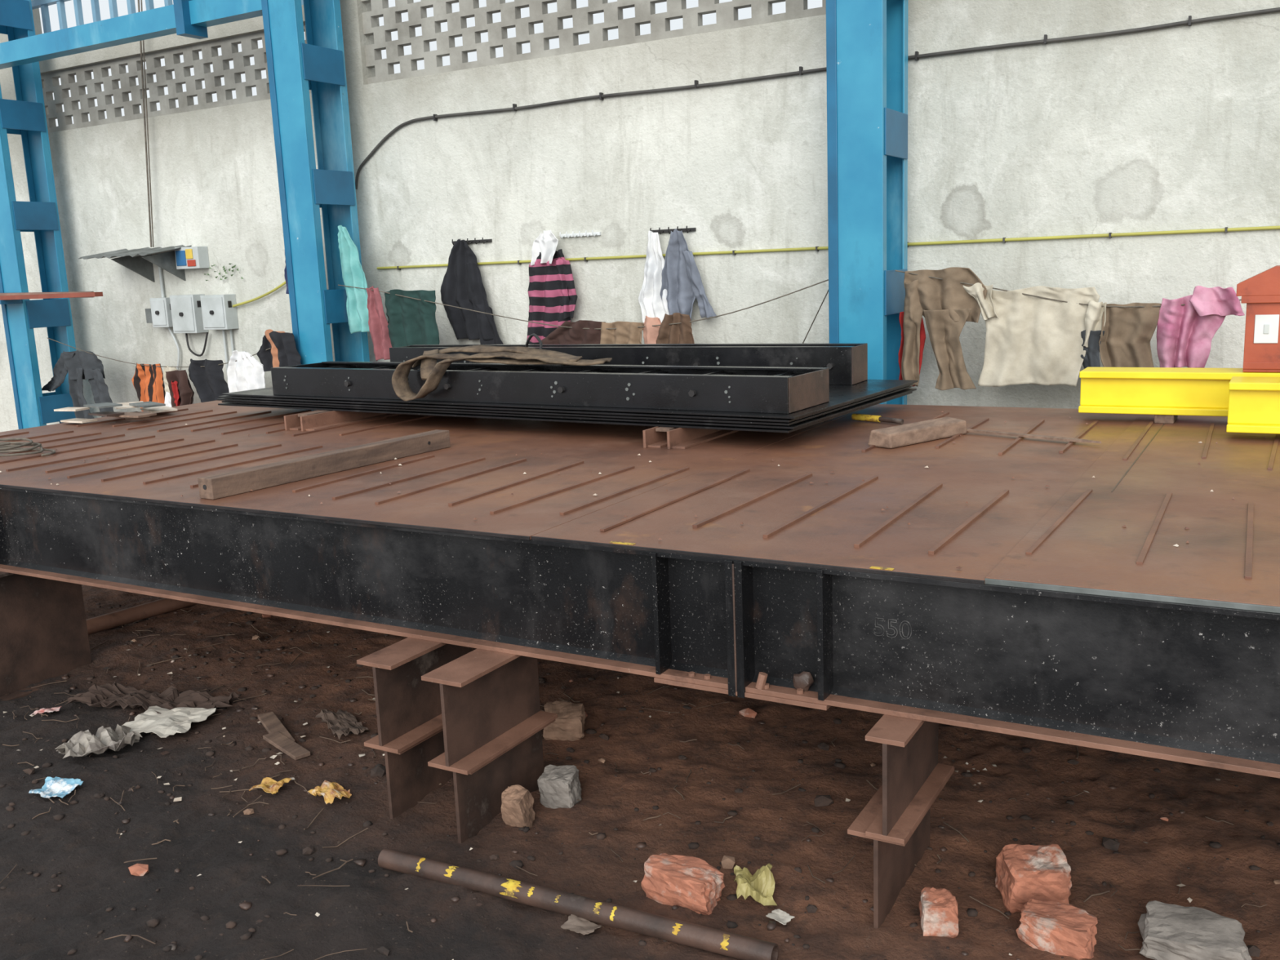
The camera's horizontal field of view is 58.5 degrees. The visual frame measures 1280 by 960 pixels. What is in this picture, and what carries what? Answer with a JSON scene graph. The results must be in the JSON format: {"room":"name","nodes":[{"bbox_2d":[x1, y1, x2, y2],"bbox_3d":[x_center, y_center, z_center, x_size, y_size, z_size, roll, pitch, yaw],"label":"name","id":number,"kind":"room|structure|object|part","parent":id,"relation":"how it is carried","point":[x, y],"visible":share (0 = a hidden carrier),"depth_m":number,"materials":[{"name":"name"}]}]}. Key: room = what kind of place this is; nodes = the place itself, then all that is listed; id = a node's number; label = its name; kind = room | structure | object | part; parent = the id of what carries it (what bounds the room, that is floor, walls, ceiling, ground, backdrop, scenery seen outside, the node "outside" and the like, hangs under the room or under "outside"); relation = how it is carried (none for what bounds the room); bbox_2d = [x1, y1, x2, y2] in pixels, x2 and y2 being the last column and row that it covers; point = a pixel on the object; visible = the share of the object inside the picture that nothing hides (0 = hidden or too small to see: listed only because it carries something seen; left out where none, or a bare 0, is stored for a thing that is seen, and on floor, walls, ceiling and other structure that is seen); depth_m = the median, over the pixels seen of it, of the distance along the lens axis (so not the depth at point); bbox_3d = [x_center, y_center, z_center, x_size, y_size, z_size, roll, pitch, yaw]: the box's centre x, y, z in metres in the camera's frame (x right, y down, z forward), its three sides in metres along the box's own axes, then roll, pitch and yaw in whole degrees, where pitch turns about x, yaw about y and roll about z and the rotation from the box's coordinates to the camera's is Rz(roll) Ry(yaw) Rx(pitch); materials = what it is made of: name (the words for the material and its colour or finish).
{"room":"steel fabrication workshop","nodes":[
{"label":"steel fabrication workshop","id":0,"kind":"room"},
{"bbox_2d":[0,0,1279,431],"bbox_3d":[-0.384,-2.460,8.673,17.500,5.700,0.250,4,12,30],"label":"wall","id":1,"kind":"structure","parent":0,"point":[1177,127],"depth_m":8.19,"materials":[{"name":"paint"}]},
{"bbox_2d":[78,244,191,282],"bbox_3d":[-4.799,-2.050,10.886,1.002,0.339,0.501,4,12,30],"label":"canopy","id":2,"kind":"object","parent":1,"relation":"attached to","point":[140,261],"visible":0.96,"depth_m":10.85,"materials":[{"name":"grey metal"}]},
{"bbox_2d":[137,0,154,247],"bbox_3d":[-4.612,-3.462,10.659,0.303,2.522,0.016,4,12,30],"label":"hanging wire","id":3,"kind":"object","parent":2,"relation":"attached to","point":[149,202],"visible":1,"depth_m":10.71,"materials":[{"name":"metal"}]},
{"bbox_2d":[31,0,303,35],"bbox_3d":[-4.486,-4.671,10.538,4.010,1.110,0.070,4,12,30],"label":"window","id":4,"kind":"structure","parent":1,"relation":"in","point":[43,4],"depth_m":11.12,"materials":[{"name":"white glass"}]},
{"bbox_2d":[174,246,209,269],"bbox_3d":[-4.222,-2.091,10.760,0.320,0.200,0.130,4,12,30],"label":"switch box","id":5,"kind":"object","parent":1,"relation":"attached to","point":[189,257],"visible":0.99,"depth_m":10.69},
{"bbox_2d":[145,266,285,378],"bbox_3d":[-3.869,-1.516,10.651,2.205,1.200,0.170,4,12,30],"label":"box","id":6,"kind":"object","parent":1,"relation":"attached to","point":[199,313],"visible":0.91,"depth_m":10.80,"materials":[{"name":"metal"}]},
{"bbox_2d":[204,263,243,280],"bbox_3d":[-1.908,-2.679,9.323,5.147,1.936,0.015,4,12,30],"label":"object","id":7,"kind":"structure","parent":1,"relation":"attached to","point":[233,266],"depth_m":10.62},
{"bbox_2d":[452,237,492,245],"bbox_3d":[-1.362,-1.911,9.163,0.380,0.051,0.080,4,12,30],"label":"peg rail","id":8,"kind":"object","parent":1,"relation":"attached to","point":[484,241],"visible":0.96,"depth_m":9.13,"materials":[{"name":"metal"}]},
{"bbox_2d":[440,239,503,344],"bbox_3d":[-1.357,-1.416,9.219,0.621,1.044,0.102,4,12,31],"label":"jacket","id":9,"kind":"object","parent":8,"relation":"hanging from","point":[462,286],"visible":0.81,"depth_m":9.21,"materials":[{"name":"fabric"}]},
{"bbox_2d":[559,230,600,239],"bbox_3d":[-0.464,-1.858,8.652,0.350,0.051,0.080,4,12,30],"label":"peg rail","id":10,"kind":"object","parent":1,"relation":"attached to","point":[593,233],"visible":1,"depth_m":8.65,"materials":[{"name":"white plastic"}]},
{"bbox_2d":[526,230,577,344],"bbox_3d":[-0.694,-1.477,8.801,0.518,0.871,0.126,4,12,30],"label":"striped shirt","id":11,"kind":"object","parent":10,"relation":"hanging from","point":[552,293],"visible":0.94,"depth_m":8.79,"materials":[{"name":"pink fabric"}]},
{"bbox_2d":[649,226,696,234],"bbox_3d":[0.222,-1.804,8.264,0.370,0.051,0.080,4,12,30],"label":"peg rail","id":12,"kind":"object","parent":1,"relation":"attached to","point":[660,231],"visible":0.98,"depth_m":8.25,"materials":[{"name":"metal"}]},
{"bbox_2d":[638,231,669,322],"bbox_3d":[0.115,-1.451,8.346,0.275,0.726,0.087,4,12,30],"label":"towel","id":13,"kind":"object","parent":12,"relation":"hanging from","point":[651,304],"visible":0.82,"depth_m":8.35,"materials":[{"name":"fabric"}]},
{"bbox_2d":[660,229,717,319],"bbox_3d":[0.342,-1.462,8.195,0.463,0.671,0.097,4,12,30],"label":"shirt","id":14,"kind":"object","parent":12,"relation":"hanging from","point":[681,277],"visible":0.93,"depth_m":8.21,"materials":[{"name":"fabric"}]},
{"bbox_2d":[355,7,1279,189],"bbox_3d":[2.355,-2.408,6.923,11.012,0.523,0.036,4,12,30],"label":"conduit","id":15,"kind":"object","parent":1,"relation":"attached to","point":[917,56],"visible":0.98,"depth_m":7.57,"materials":[{"name":"metal"}]},
{"bbox_2d":[377,226,1279,270],"bbox_3d":[2.471,-1.489,7.048,10.830,0.032,0.034,4,12,30],"label":"pipe","id":16,"kind":"object","parent":1,"relation":"attached to","point":[1226,229],"visible":0.88,"depth_m":7.30,"materials":[{"name":"metal"}]},
{"bbox_2d":[0,584,1279,959],"bbox_3d":[-2.046,0.587,6.604,22.000,0.076,15.000,4,12,30],"label":"floor","id":17,"kind":"structure","parent":0,"point":[87,844],"depth_m":3.55,"materials":[{"name":"brown soil"}]},
{"bbox_2d":[0,0,76,429],"bbox_3d":[-6.073,-2.834,11.229,0.490,5.455,0.660,4,12,30],"label":"steel column","id":18,"kind":"structure","parent":17,"relation":"on","point":[25,116],"depth_m":11.28,"materials":[{"name":"metal"}]},
{"bbox_2d":[0,291,102,304],"bbox_3d":[-6.196,-1.772,11.094,3.100,0.128,0.210,4,12,30],"label":"beam","id":19,"kind":"structure","parent":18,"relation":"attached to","point":[5,298],"depth_m":10.70,"materials":[{"name":"red metal"}]},
{"bbox_2d":[31,706,61,715],"bbox_3d":[-2.422,0.940,4.662,0.110,0.026,0.065,-1,11,8],"label":"packet","id":20,"kind":"object","parent":17,"relation":"on","point":[55,708],"visible":1,"depth_m":4.65,"materials":[{"name":"pink plastic"}]},
{"bbox_2d":[28,776,84,798],"bbox_3d":[-1.997,1.053,3.907,0.150,0.034,0.122,0,11,14],"label":"packet","id":21,"kind":"object","parent":17,"relation":"on","point":[56,786],"visible":1,"depth_m":3.92,"materials":[{"name":"blue plastic"}]},
{"bbox_2d":[54,724,142,758],"bbox_3d":[-2.024,0.977,4.260,0.291,0.084,0.187,-10,13,-37],"label":"plastic bag","id":22,"kind":"object","parent":17,"relation":"on","point":[82,744],"visible":1,"depth_m":4.24,"materials":[{"name":"white plastic"}]},
{"bbox_2d":[85,598,197,635],"bbox_3d":[-2.583,0.684,6.025,0.080,0.085,1.160,6,13,37],"label":"rusty pipe","id":23,"kind":"object","parent":17,"relation":"on","point":[127,615],"visible":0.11,"depth_m":5.92,"materials":[{"name":"brown metal"}]},
{"bbox_2d":[65,680,239,713],"bbox_3d":[-2.024,0.909,4.729,0.781,0.070,0.247,2,11,21],"label":"rag","id":24,"kind":"object","parent":17,"relation":"on","point":[108,695],"visible":0.91,"depth_m":4.74,"materials":[{"name":"fabric"}]},
{"bbox_2d":[122,706,216,737],"bbox_3d":[-1.868,0.943,4.484,0.310,0.037,0.286,1,11,17],"label":"sheet","id":25,"kind":"object","parent":17,"relation":"on","point":[166,723],"visible":0.95,"depth_m":4.48,"materials":[{"name":"white paper"}]},
{"bbox_2d":[248,777,292,794],"bbox_3d":[-1.249,1.033,3.857,0.116,0.035,0.090,1,11,18],"label":"packet","id":26,"kind":"object","parent":17,"relation":"on","point":[269,785],"visible":1,"depth_m":3.85,"materials":[{"name":"yellow plastic"}]},
{"bbox_2d":[257,711,310,759],"bbox_3d":[-1.358,0.961,4.289,0.100,0.027,0.468,-9,13,-33],"label":"plank","id":27,"kind":"object","parent":17,"relation":"on","point":[278,736],"visible":1,"depth_m":4.25,"materials":[{"name":"wood"}]},
{"bbox_2d":[261,0,369,364],"bbox_3d":[-2.627,-2.610,9.271,0.490,5.455,0.660,4,12,30],"label":"steel column","id":28,"kind":"structure","parent":17,"relation":"on","point":[295,67],"depth_m":9.21,"materials":[{"name":"metal"}]},
{"bbox_2d":[0,0,262,69],"bbox_3d":[-5.634,-3.968,10.483,6.230,0.380,0.230,4,12,30],"label":"tie beam","id":29,"kind":"structure","parent":28,"relation":"attached to","point":[185,18],"depth_m":9.70,"materials":[{"name":"metal"}]},
{"bbox_2d":[268,331,301,367],"bbox_3d":[-2.908,-1.013,9.367,0.318,0.415,0.085,4,12,30],"label":"cloth","id":30,"kind":"object","parent":28,"relation":"hanging from","point":[288,355],"visible":0.76,"depth_m":9.32,"materials":[{"name":"fabric"}]},
{"bbox_2d":[307,780,351,804],"bbox_3d":[-1.024,1.030,3.785,0.136,0.044,0.099,8,15,44],"label":"packet","id":31,"kind":"object","parent":17,"relation":"on","point":[329,790],"visible":1,"depth_m":3.78,"materials":[{"name":"yellow plastic"}]},
{"bbox_2d":[315,709,368,740],"bbox_3d":[-1.142,0.929,4.386,0.128,0.044,0.323,-9,12,-31],"label":"rag","id":32,"kind":"object","parent":17,"relation":"on","point":[340,722],"visible":1,"depth_m":4.40,"materials":[{"name":"fabric"}]},
{"bbox_2d":[501,784,535,828],"bbox_3d":[-0.381,1.022,3.563,0.083,0.141,0.106,2,11,23],"label":"rubble stone","id":33,"kind":"object","parent":17,"relation":"on","point":[517,810],"visible":1,"depth_m":3.54,"materials":[{"name":"brown stone"}]},
{"bbox_2d":[537,764,582,808],"bbox_3d":[-0.260,0.998,3.711,0.122,0.124,0.119,2,11,21],"label":"rubble stone","id":34,"kind":"object","parent":17,"relation":"on","point":[559,786],"visible":1,"depth_m":3.67,"materials":[{"name":"grey stone"}]},
{"bbox_2d":[542,700,586,741],"bbox_3d":[-0.282,0.905,4.268,0.155,0.139,0.140,-2,11,2],"label":"rubble stone","id":35,"kind":"object","parent":17,"relation":"on","point":[569,725],"visible":0.91,"depth_m":4.22,"materials":[{"name":"brown stone"}]},
{"bbox_2d":[377,848,778,959],"bbox_3d":[-0.212,1.139,3.083,1.221,0.061,0.056,3,12,27],"label":"rusty pipe","id":36,"kind":"object","parent":17,"relation":"on","point":[740,947],"visible":1,"depth_m":3.02,"materials":[{"name":"metal"}]},
{"bbox_2d":[560,914,601,934],"bbox_3d":[-0.154,1.170,3.003,0.100,0.018,0.069,4,12,30],"label":"scrap","id":37,"kind":"object","parent":17,"relation":"on","point":[575,923],"visible":1,"depth_m":3.01,"materials":[{"name":"brown paper"}]},
{"bbox_2d":[0,400,1279,928],"bbox_3d":[0.118,0.317,5.029,8.120,1.053,3.639,4,12,30],"label":"steel platform","id":38,"kind":"object","parent":17,"relation":"on","point":[1060,621],"depth_m":3.59,"materials":[{"name":"brown metal"}]},
{"bbox_3d":[-3.079,-0.159,5.579,0.532,0.065,0.282,4,12,30],"label":"wire coil","id":39,"kind":"part","parent":38,"relation":"part of","materials":[{"name":"beige metal"}]},
{"bbox_2d":[53,400,177,422],"bbox_3d":[-3.104,-0.423,6.919,0.619,0.107,0.683,4,12,30],"label":"pile","id":40,"kind":"object","parent":38,"relation":"on","point":[153,407],"depth_m":6.78,"materials":[{"name":"white paper"}]},
{"bbox_2d":[197,429,450,499],"bbox_3d":[-1.257,-0.080,4.752,0.082,0.078,1.292,4,13,33],"label":"timber baulk","id":41,"kind":"object","parent":38,"relation":"on","point":[225,484],"visible":1,"depth_m":4.62,"materials":[{"name":"wood"}]},
{"bbox_2d":[216,379,917,448],"bbox_3d":[-0.545,-0.437,6.335,3.830,0.146,1.792,4,12,30],"label":"plate stack","id":42,"kind":"object","parent":38,"relation":"on","point":[674,428],"depth_m":5.47,"materials":[{"name":"black metal"}]},
{"bbox_2d":[271,360,829,413],"bbox_3d":[-0.628,-0.496,5.853,3.238,0.155,0.458,4,12,32],"label":"steel beam","id":43,"kind":"structure","parent":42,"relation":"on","point":[755,389],"depth_m":5.46,"materials":[{"name":"black metal"}]},
{"bbox_2d":[391,344,612,401],"bbox_3d":[-0.737,-0.560,5.873,1.186,0.259,0.519,2,11,22],"label":"sling","id":44,"kind":"object","parent":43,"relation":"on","point":[431,371],"visible":1,"depth_m":5.86,"materials":[{"name":"beige fabric"}]},
{"bbox_2d":[524,333,542,349],"bbox_3d":[-0.533,-0.708,6.152,0.053,0.156,0.538,-8,12,-27],"label":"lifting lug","id":45,"kind":"object","parent":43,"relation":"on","point":[531,335],"visible":0.48,"depth_m":6.20,"materials":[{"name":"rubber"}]},
{"bbox_2d":[389,342,867,385],"bbox_3d":[-0.201,-0.685,6.664,3.068,0.195,0.278,4,12,29],"label":"steel beam","id":46,"kind":"structure","parent":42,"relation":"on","point":[846,363],"depth_m":6.19,"materials":[{"name":"black metal"}]},
{"bbox_2d":[851,413,903,424],"bbox_3d":[1.139,-0.294,5.491,0.035,0.033,0.283,-12,14,-42],"label":"chisel","id":47,"kind":"object","parent":38,"relation":"on","point":[862,417],"visible":1,"depth_m":5.49,"materials":[{"name":"yellow metal"}]},
{"bbox_2d":[867,416,966,448],"bbox_3d":[1.200,-0.207,4.925,0.520,0.069,0.127,-10,13,-37],"label":"wood block","id":48,"kind":"object","parent":38,"relation":"on","point":[906,434],"visible":0.99,"depth_m":4.85,"materials":[{"name":"brown wood"}]},
{"bbox_2d":[966,428,1101,443],"bbox_3d":[1.621,-0.192,4.854,0.670,0.008,0.251,4,12,30],"label":"metal rod","id":49,"kind":"object","parent":38,"relation":"on","point":[1035,436],"depth_m":4.79,"materials":[{"name":"brown metal"}]},
{"bbox_2d":[1078,367,1279,423],"bbox_3d":[3.567,-0.305,4.480,3.460,0.230,0.220,4,12,30],"label":"steel beam","id":50,"kind":"structure","parent":38,"relation":"on","point":[1166,393],"depth_m":5.10,"materials":[{"name":"metal"}]},
{"bbox_2d":[1235,265,1279,372],"bbox_3d":[2.786,-0.689,4.866,0.440,0.443,0.240,4,12,30],"label":"control box","id":51,"kind":"object","parent":50,"relation":"on","point":[1260,292],"visible":1,"depth_m":4.83,"materials":[{"name":"orange paint"}]},
{"bbox_2d":[1226,376,1279,434],"bbox_3d":[3.541,-0.219,4.008,2.630,0.235,0.240,4,12,30],"label":"steel beam","id":52,"kind":"structure","parent":38,"relation":"on","point":[1254,402],"depth_m":4.54,"materials":[{"name":"metal"}]},
{"bbox_2d":[0,595,1279,959],"bbox_3d":[-0.733,1.012,3.989,6.494,0.083,2.928,4,12,30],"label":"debris","id":53,"kind":"object","parent":17,"relation":"on","point":[727,862],"visible":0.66,"depth_m":3.65,"materials":[{"name":"soil"}]},
{"bbox_2d":[640,853,724,915],"bbox_3d":[0.117,1.106,3.126,0.222,0.111,0.123,5,13,36],"label":"brick","id":54,"kind":"object","parent":17,"relation":"on","point":[691,882],"visible":1,"depth_m":3.09,"materials":[{"name":"red brick"}]},
{"bbox_2d":[733,863,777,906],"bbox_3d":[0.313,1.099,3.127,0.111,0.078,0.131,-2,11,1],"label":"scrap","id":55,"kind":"object","parent":17,"relation":"on","point":[760,886],"visible":1,"depth_m":3.12,"materials":[{"name":"yellow paper"}]},
{"bbox_2d":[765,909,795,924],"bbox_3d":[0.369,1.151,3.012,0.050,0.011,0.066,-11,14,-40],"label":"paper scrap","id":56,"kind":"object","parent":17,"relation":"on","point":[782,917],"visible":1,"depth_m":3.01,"materials":[{"name":"white paper"}]},
{"bbox_2d":[826,0,907,404],"bbox_3d":[1.401,-2.348,6.982,0.490,5.455,0.660,4,12,30],"label":"steel column","id":57,"kind":"structure","parent":17,"relation":"on","point":[867,40],"depth_m":6.91,"materials":[{"name":"metal"}]},
{"bbox_2d":[47,270,1241,367],"bbox_3d":[0.188,-1.244,8.096,13.802,0.933,0.506,4,12,30],"label":"clothesline","id":58,"kind":"object","parent":57,"relation":"attached to","point":[895,270],"visible":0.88,"depth_m":7.70,"materials":[{"name":"plastic"}]},
{"bbox_2d":[41,350,113,418],"bbox_3d":[-5.582,-0.934,11.274,1.083,0.684,0.125,4,12,30],"label":"trousers","id":59,"kind":"object","parent":58,"relation":"hanging from","point":[80,366],"visible":0.91,"depth_m":11.19,"materials":[{"name":"grey fabric"}]},
{"bbox_2d":[131,362,165,411],"bbox_3d":[-4.598,-0.863,10.726,0.460,0.469,0.123,5,13,34],"label":"patterned cloth","id":60,"kind":"object","parent":58,"relation":"hanging from","point":[148,381],"visible":0.76,"depth_m":10.72,"materials":[{"name":"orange fabric"}]},
{"bbox_2d":[163,364,194,407],"bbox_3d":[-4.227,-0.776,10.476,0.472,0.543,0.179,4,12,30],"label":"cloth","id":61,"kind":"object","parent":58,"relation":"hanging from","point":[179,391],"visible":0.73,"depth_m":10.39,"materials":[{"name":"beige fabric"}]},
{"bbox_2d":[188,359,229,402],"bbox_3d":[-3.901,-0.815,10.307,0.517,0.553,0.128,4,12,30],"label":"jacket","id":62,"kind":"object","parent":58,"relation":"hanging from","point":[209,382],"visible":0.66,"depth_m":10.29,"materials":[{"name":"fabric"}]},
{"bbox_2d":[226,350,265,392],"bbox_3d":[-3.471,-0.825,10.070,0.460,0.636,0.115,4,12,32],"label":"shirt","id":63,"kind":"object","parent":58,"relation":"hanging from","point":[247,373],"visible":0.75,"depth_m":10.02,"materials":[{"name":"fabric"}]},
{"bbox_2d":[256,335,272,371],"bbox_3d":[-3.172,-1.091,9.844,0.352,0.315,0.096,4,12,30],"label":"cloth","id":64,"kind":"object","parent":58,"relation":"hanging from","point":[265,357],"visible":0.52,"depth_m":9.88,"materials":[{"name":"fabric"}]},
{"bbox_2d":[264,328,284,367],"bbox_3d":[-3.036,-1.070,9.695,0.365,0.416,0.093,4,12,30],"label":"cloth","id":65,"kind":"object","parent":58,"relation":"hanging from","point":[273,349],"visible":0.26,"depth_m":9.71,"materials":[{"name":"orange fabric"}]},
{"bbox_2d":[284,255,288,293],"bbox_3d":[-2.873,-1.691,9.595,0.269,0.962,0.118,4,12,30],"label":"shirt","id":66,"kind":"object","parent":58,"relation":"attached to","point":[285,269],"visible":0.03,"depth_m":9.63,"materials":[{"name":"fabric"}]},
{"bbox_2d":[337,225,369,333],"bbox_3d":[-2.304,-1.626,9.273,0.327,0.873,0.100,4,12,30],"label":"towel","id":67,"kind":"object","parent":58,"relation":"hanging from","point":[353,273],"visible":0.96,"depth_m":9.27,"materials":[{"name":"fabric"}]},
{"bbox_2d":[366,285,391,360],"bbox_3d":[-2.103,-1.254,9.177,0.243,0.601,0.094,4,12,30],"label":"towel","id":68,"kind":"object","parent":58,"relation":"hanging from","point":[378,324],"visible":1,"depth_m":9.17,"materials":[{"name":"fabric"}]},
{"bbox_2d":[384,288,439,347],"bbox_3d":[-1.816,-1.224,9.028,0.534,0.564,0.090,4,12,30],"label":"cloth","id":69,"kind":"object","parent":58,"relation":"hanging from","point":[411,322],"visible":0.83,"depth_m":9.03,"materials":[{"name":"fabric"}]},
{"bbox_2d":[541,320,605,344],"bbox_3d":[-0.483,-0.860,8.332,0.565,0.607,0.089,3,12,26],"label":"trousers","id":70,"kind":"object","parent":58,"relation":"hanging from","point":[576,335],"visible":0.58,"depth_m":8.28,"materials":[{"name":"fabric"}]},
{"bbox_2d":[600,321,644,343],"bbox_3d":[-0.128,-0.832,8.138,0.388,0.596,0.081,4,12,30],"label":"trousers","id":71,"kind":"object","parent":58,"relation":"hanging from","point":[625,332],"visible":0.34,"depth_m":8.08,"materials":[{"name":"fabric"}]},
{"bbox_2d":[643,315,661,343],"bbox_3d":[0.089,-0.867,8.027,0.112,0.575,0.128,-7,11,-22],"label":"cloth","id":72,"kind":"object","parent":58,"relation":"hanging from","point":[651,333],"visible":0.42,"depth_m":7.96,"materials":[{"name":"fabric"}]},
{"bbox_2d":[656,312,694,343],"bbox_3d":[0.248,-0.830,7.910,0.312,0.647,0.098,4,12,30],"label":"trousers","id":73,"kind":"object","parent":58,"relation":"hanging from","point":[682,333],"visible":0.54,"depth_m":7.87,"materials":[{"name":"fabric"}]},
{"bbox_2d":[897,311,925,386],"bbox_3d":[1.710,-0.823,7.177,0.170,0.468,0.075,4,12,30],"label":"cloth","id":74,"kind":"object","parent":58,"relation":"hanging from","point":[922,334],"visible":0.2,"depth_m":7.16,"materials":[{"name":"fabric"}]},
{"bbox_2d":[901,266,986,390],"bbox_3d":[1.844,-0.918,6.955,0.535,0.738,0.125,4,12,30],"label":"trousers","id":75,"kind":"object","parent":58,"relation":"hanging from","point":[945,305],"visible":0.98,"depth_m":6.95,"materials":[{"name":"beige fabric"}]},
{"bbox_2d":[962,282,998,319],"bbox_3d":[2.027,-1.061,6.792,0.215,0.222,0.062,4,12,30],"label":"shirt","id":76,"kind":"object","parent":58,"relation":"hanging from","point":[988,310],"visible":1,"depth_m":6.78,"materials":[{"name":"beige fabric"}]},
{"bbox_2d":[977,285,1106,386],"bbox_3d":[2.345,-0.837,6.691,0.718,0.592,0.075,4,12,32],"label":"hanging cloth","id":77,"kind":"object","parent":58,"relation":"hanging from","point":[1033,340],"visible":1,"depth_m":6.70,"materials":[{"name":"fabric"}]},
{"bbox_2d":[1080,302,1161,368],"bbox_3d":[2.718,-0.777,6.486,0.427,0.449,0.101,4,12,30],"label":"hanging cloth","id":78,"kind":"object","parent":58,"relation":"hanging from","point":[1125,338],"visible":0.78,"depth_m":6.47,"materials":[{"name":"fabric"}]},
{"bbox_2d":[1156,285,1244,368],"bbox_3d":[3.050,-0.827,6.237,0.448,0.463,0.121,7,14,40],"label":"shirt","id":79,"kind":"object","parent":58,"relation":"hanging from","point":[1185,333],"visible":0.98,"depth_m":6.26,"materials":[{"name":"fabric"}]},
{"bbox_2d":[919,887,959,937],"bbox_3d":[0.768,1.116,2.938,0.095,0.101,0.098,-1,11,7],"label":"brick","id":80,"kind":"object","parent":17,"relation":"on","point":[938,908],"visible":1,"depth_m":2.90,"materials":[{"name":"red brick"}]},
{"bbox_2d":[995,844,1071,913],"bbox_3d":[1.051,1.065,3.045,0.180,0.154,0.157,-2,11,3],"label":"brick","id":81,"kind":"object","parent":17,"relation":"on","point":[1024,873],"visible":0.9,"depth_m":3.00,"materials":[{"name":"red brick"}]},
{"bbox_2d":[1016,898,1097,959],"bbox_3d":[1.041,1.121,2.850,0.183,0.095,0.109,5,13,35],"label":"brick","id":82,"kind":"object","parent":17,"relation":"on","point":[1055,927],"visible":1,"depth_m":2.82,"materials":[{"name":"red brick"}]},
{"bbox_2d":[1137,900,1251,959],"bbox_3d":[1.359,1.129,2.809,0.253,0.097,0.165,3,12,25],"label":"rubble stone","id":83,"kind":"object","parent":17,"relation":"on","point":[1168,931],"visible":1,"depth_m":2.78,"materials":[{"name":"grey stone"}]}
]}

